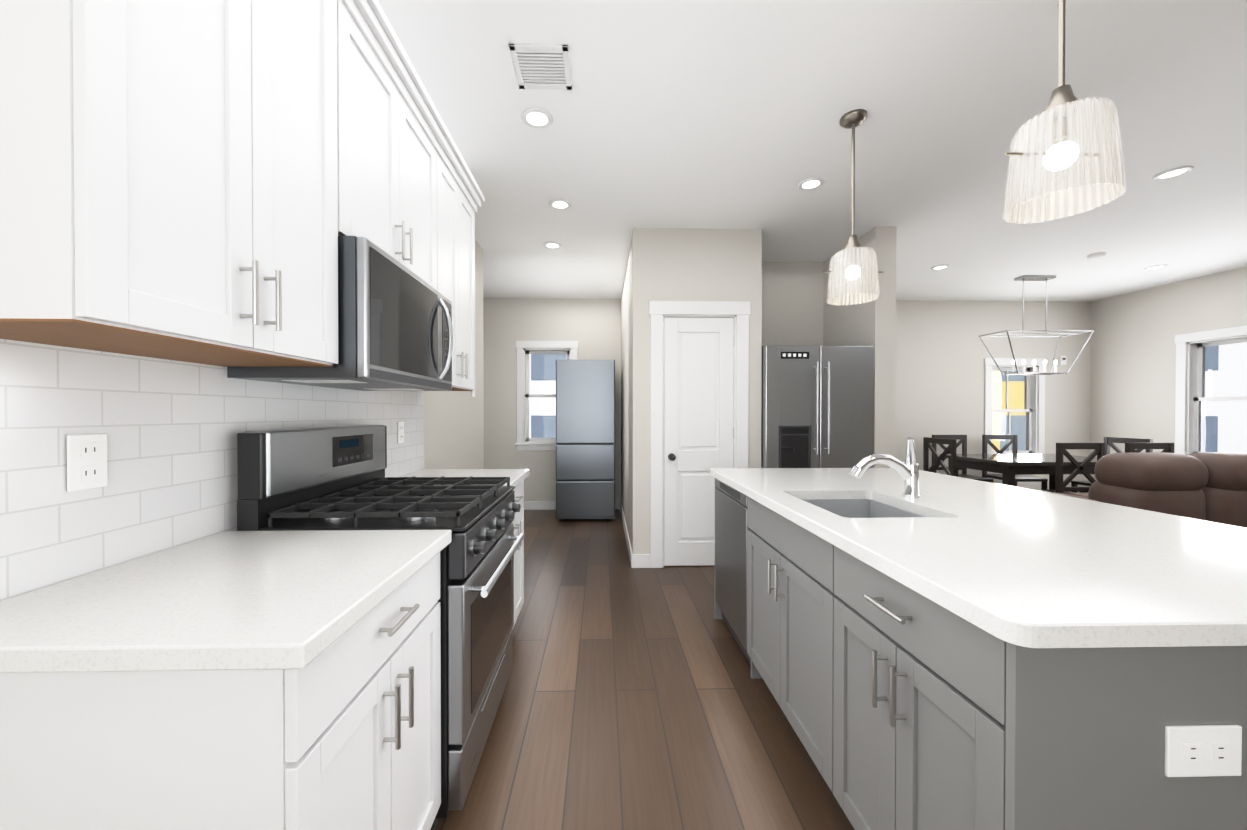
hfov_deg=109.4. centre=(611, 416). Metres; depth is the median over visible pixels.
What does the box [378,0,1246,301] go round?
ceiling
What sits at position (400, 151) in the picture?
upper cabinet
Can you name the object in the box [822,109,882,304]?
pendant light
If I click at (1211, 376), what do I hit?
window
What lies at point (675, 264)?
wall
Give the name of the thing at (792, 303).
wall
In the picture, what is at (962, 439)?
dining chair
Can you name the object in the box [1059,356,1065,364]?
detector
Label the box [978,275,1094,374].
chandelier
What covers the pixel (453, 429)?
wall
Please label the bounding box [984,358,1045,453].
dining room window
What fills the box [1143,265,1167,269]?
recessed light
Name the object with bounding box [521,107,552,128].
recessed light
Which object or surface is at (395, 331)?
microwave
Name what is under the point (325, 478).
range
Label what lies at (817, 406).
fridge
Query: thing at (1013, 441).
dining chair
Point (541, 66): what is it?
ceiling vent
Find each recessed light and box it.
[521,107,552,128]
[544,242,561,248]
[549,199,570,209]
[798,177,824,189]
[931,265,949,269]
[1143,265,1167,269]
[1153,166,1193,179]
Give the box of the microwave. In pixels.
[227,236,452,390]
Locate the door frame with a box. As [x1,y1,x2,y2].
[649,301,750,567]
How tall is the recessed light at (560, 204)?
0.010 m
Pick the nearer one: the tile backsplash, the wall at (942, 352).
the tile backsplash
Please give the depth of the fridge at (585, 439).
5.05 m
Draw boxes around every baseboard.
[523,501,618,509]
[619,501,633,567]
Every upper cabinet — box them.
[0,0,359,366]
[356,0,439,291]
[440,144,479,390]
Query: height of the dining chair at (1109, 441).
0.980 m
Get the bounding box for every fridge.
[556,360,614,520]
[761,346,873,467]
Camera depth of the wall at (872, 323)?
3.55 m
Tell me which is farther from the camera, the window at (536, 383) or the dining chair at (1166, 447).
the window at (536, 383)
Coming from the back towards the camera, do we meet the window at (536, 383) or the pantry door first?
the window at (536, 383)
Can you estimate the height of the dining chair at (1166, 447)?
0.980 m
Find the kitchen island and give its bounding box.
[714,478,1246,829]
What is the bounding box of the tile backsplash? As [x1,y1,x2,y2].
[0,339,423,600]
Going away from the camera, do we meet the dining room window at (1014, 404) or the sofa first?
the sofa
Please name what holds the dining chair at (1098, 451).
on the floor
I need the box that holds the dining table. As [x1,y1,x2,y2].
[940,454,1096,489]
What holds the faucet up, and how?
on the island countertop at (1023, 567)
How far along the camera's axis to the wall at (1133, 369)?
5.29 m
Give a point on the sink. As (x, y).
(857, 508)
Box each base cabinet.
[0,552,440,829]
[512,480,523,629]
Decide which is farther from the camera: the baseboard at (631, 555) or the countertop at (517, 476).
the baseboard at (631, 555)
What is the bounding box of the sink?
[801,499,923,517]
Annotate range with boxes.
[237,425,524,829]
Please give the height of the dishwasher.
0.872 m
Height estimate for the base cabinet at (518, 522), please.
0.876 m
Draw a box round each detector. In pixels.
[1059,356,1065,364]
[1087,252,1105,259]
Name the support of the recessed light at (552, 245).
in the ceiling
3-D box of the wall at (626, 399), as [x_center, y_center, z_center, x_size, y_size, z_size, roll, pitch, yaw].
[0.670,-0.160,4.744,1.050,2.750,2.075,0,0,-1]
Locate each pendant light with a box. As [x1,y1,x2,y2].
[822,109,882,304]
[1003,0,1126,223]
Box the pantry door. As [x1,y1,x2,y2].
[664,317,733,565]
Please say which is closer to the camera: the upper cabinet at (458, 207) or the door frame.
the upper cabinet at (458, 207)
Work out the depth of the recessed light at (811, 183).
2.87 m
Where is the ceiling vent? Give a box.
[509,44,571,89]
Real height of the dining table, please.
0.765 m
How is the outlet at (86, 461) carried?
attached to the tile backsplash
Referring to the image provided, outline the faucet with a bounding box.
[850,437,920,497]
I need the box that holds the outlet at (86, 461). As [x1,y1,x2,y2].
[67,434,107,491]
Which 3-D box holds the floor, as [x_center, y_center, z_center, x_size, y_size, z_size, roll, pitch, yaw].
[1.660,1.285,2.130,9.990,0.100,7.670,0,0,-1]
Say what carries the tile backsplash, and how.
attached to the wall at (453, 429)
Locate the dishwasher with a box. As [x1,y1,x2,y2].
[716,479,750,664]
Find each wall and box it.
[424,240,483,468]
[483,298,1091,500]
[621,237,631,547]
[632,228,761,553]
[762,262,823,345]
[823,226,896,467]
[1090,266,1246,480]
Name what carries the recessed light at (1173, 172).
in the ceiling
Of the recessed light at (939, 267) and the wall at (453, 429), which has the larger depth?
the recessed light at (939, 267)
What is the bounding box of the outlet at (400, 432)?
[397,422,403,442]
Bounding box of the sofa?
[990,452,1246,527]
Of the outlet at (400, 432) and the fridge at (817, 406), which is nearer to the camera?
the outlet at (400, 432)
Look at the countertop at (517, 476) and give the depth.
2.48 m
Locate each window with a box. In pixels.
[515,341,577,450]
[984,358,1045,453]
[1175,325,1246,454]
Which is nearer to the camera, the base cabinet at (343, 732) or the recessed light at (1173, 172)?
the base cabinet at (343, 732)
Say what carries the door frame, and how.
attached to the wall at (675, 264)
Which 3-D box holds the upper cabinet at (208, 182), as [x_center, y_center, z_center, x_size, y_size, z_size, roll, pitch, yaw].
[-0.943,-0.700,0.985,0.326,1.105,0.690,0,0,-1]
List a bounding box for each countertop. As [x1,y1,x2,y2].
[0,530,451,672]
[400,469,529,486]
[710,468,1246,647]
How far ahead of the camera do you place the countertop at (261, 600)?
0.78 m
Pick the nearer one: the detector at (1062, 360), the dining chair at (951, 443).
the dining chair at (951, 443)
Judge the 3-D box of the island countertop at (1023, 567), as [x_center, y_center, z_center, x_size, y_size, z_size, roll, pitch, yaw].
[1.243,0.343,1.728,1.242,0.038,2.020,0,0,-1]
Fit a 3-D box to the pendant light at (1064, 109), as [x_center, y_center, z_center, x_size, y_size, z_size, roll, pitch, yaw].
[1.246,-1.048,1.222,0.310,0.919,0.240,0,0,-1]
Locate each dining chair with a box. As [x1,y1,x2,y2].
[923,437,956,475]
[932,435,993,481]
[982,435,1047,489]
[1041,443,1104,493]
[1071,437,1152,491]
[1080,443,1173,491]
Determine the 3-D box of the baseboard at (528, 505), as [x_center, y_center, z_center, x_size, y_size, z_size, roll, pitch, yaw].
[-1.574,1.153,5.732,3.390,0.110,0.017,0,0,-1]
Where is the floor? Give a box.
[434,509,854,829]
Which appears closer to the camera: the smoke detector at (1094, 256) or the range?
the range
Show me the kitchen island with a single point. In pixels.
(902, 706)

